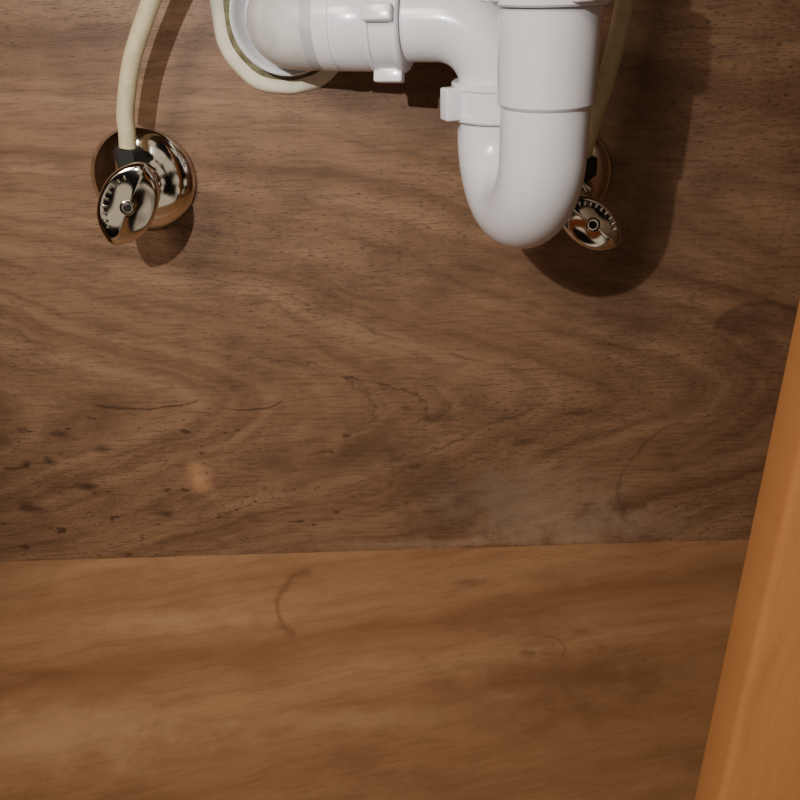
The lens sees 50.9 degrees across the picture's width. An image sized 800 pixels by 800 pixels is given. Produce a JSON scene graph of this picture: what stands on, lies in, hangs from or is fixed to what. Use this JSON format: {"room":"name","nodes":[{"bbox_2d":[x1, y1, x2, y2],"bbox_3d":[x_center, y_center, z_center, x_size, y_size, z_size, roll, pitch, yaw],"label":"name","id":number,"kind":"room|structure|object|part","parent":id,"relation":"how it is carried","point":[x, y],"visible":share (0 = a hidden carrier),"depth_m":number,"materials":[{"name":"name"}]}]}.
{"room":"under-sink cabinet","nodes":[
{"label":"under-sink cabinet","id":0,"kind":"room"},
{"bbox_2d":[0,540,748,799],"bbox_3d":[-0.018,0.223,0.571,0.850,0.018,0.360,-2,28,0],"label":"floor","id":1,"kind":"structure","parent":0,"point":[584,671],"depth_m":0.60,"materials":[{"name":"brown wood"}]},
{"bbox_2d":[694,299,799,799],"bbox_3d":[0.144,0.025,0.254,0.063,0.820,0.020,-2,28,0],"label":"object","id":2,"kind":"structure","parent":1,"relation":"attached to","point":[752,752],"depth_m":0.28,"materials":[{"name":"brown wood"}]},
{"bbox_2d":[0,0,799,561],"bbox_3d":[-0.030,-0.182,0.567,0.850,0.740,0.012,-2,28,0],"label":"wall","id":3,"kind":"structure","parent":0,"point":[329,350],"depth_m":0.62,"materials":[{"name":"brown wood"}]},
{"bbox_2d":[90,125,195,244],"bbox_3d":[-0.174,-0.135,0.542,0.070,0.070,0.071,-2,28,0],"label":"shutoff valve","id":4,"kind":"object","parent":3,"relation":"attached to","point":[152,185],"visible":0.97,"depth_m":0.55,"materials":[{"name":"silver metal"}]},
{"bbox_3d":[-0.167,-0.117,0.513,0.009,0.009,0.003,-7,28,-9],"label":"oval handle screw seat","id":5,"kind":"part","parent":4,"relation":"part of","materials":[{"name":"silver metal"}]},
{"bbox_3d":[-0.168,-0.121,0.519,0.039,0.051,0.014,-2,28,0],"label":"oval handle","id":6,"kind":"part","parent":4,"relation":"part of","materials":[{"name":"silver metal"}]},
{"bbox_2d":[113,146,146,169],"bbox_3d":[-0.172,-0.148,0.535,0.021,0.024,0.019,-2,28,0],"label":"nut","id":7,"kind":"object","parent":4,"relation":"attached to","point":[122,157],"depth_m":0.53,"materials":[{"name":"black plastic"}]},
{"bbox_2d":[116,0,161,148],"bbox_3d":[-0.123,-0.314,0.426,0.121,0.369,0.031,13,31,26],"label":"tube","id":8,"kind":"object","parent":4,"relation":"attached to","point":[147,10],"visible":1,"depth_m":0.50,"materials":[{"name":"beige plastic"}]},
{"bbox_2d":[210,0,611,248],"bbox_3d":[0.004,-0.295,0.435,0.267,0.416,0.107,20,35,34],"label":"drain p trap","id":9,"kind":"object","parent":3,"relation":"attached to","point":[521,99],"visible":1,"depth_m":0.45,"materials":[{"name":"white plastic"}]},
{"bbox_2d":[398,0,499,125],"bbox_3d":[0.027,-0.199,0.478,0.122,0.074,0.076,-2,28,0],"label":"pipe elbow","id":10,"kind":"object","parent":9,"relation":"attached to","point":[462,35],"depth_m":0.46,"materials":[{"name":"white plastic"}]},
{"bbox_2d":[563,136,620,249],"bbox_3d":[0.111,-0.136,0.544,0.070,0.070,0.075,-2,28,0],"label":"shutoff valve","id":11,"kind":"object","parent":3,"relation":"attached to","point":[591,224],"visible":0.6,"depth_m":0.53,"materials":[{"name":"silver metal"}]},
{"bbox_3d":[0.115,-0.123,0.531,0.015,0.025,0.032,-8,29,-12],"label":"stem","id":12,"kind":"part","parent":11,"relation":"part of","materials":[{"name":"silver metal"}]},
{"bbox_2d":[584,156,597,179],"bbox_3d":[0.116,-0.149,0.537,0.017,0.013,0.020,-17,32,-26],"label":"nut","id":13,"kind":"object","parent":11,"relation":"attached to","point":[591,166],"depth_m":0.53,"materials":[{"name":"black plastic"}]},
{"bbox_3d":[0.118,-0.110,0.524,0.041,0.035,0.013,-4,28,-4],"label":"oval handle","id":14,"kind":"part","parent":11,"relation":"part of","materials":[{"name":"silver metal"}]},
{"bbox_3d":[0.119,-0.108,0.518,0.009,0.009,0.003,-5,28,-6],"label":"oval handle screw seat","id":15,"kind":"part","parent":11,"relation":"part of","materials":[{"name":"silver metal"}]},
{"bbox_2d":[587,0,633,157],"bbox_3d":[0.122,-0.310,0.421,0.033,0.383,0.065,-2,28,0],"label":"tube","id":16,"kind":"object","parent":11,"relation":"attached to","point":[622,11],"visible":0.68,"depth_m":0.50,"materials":[{"name":"beige plastic"}]}
]}

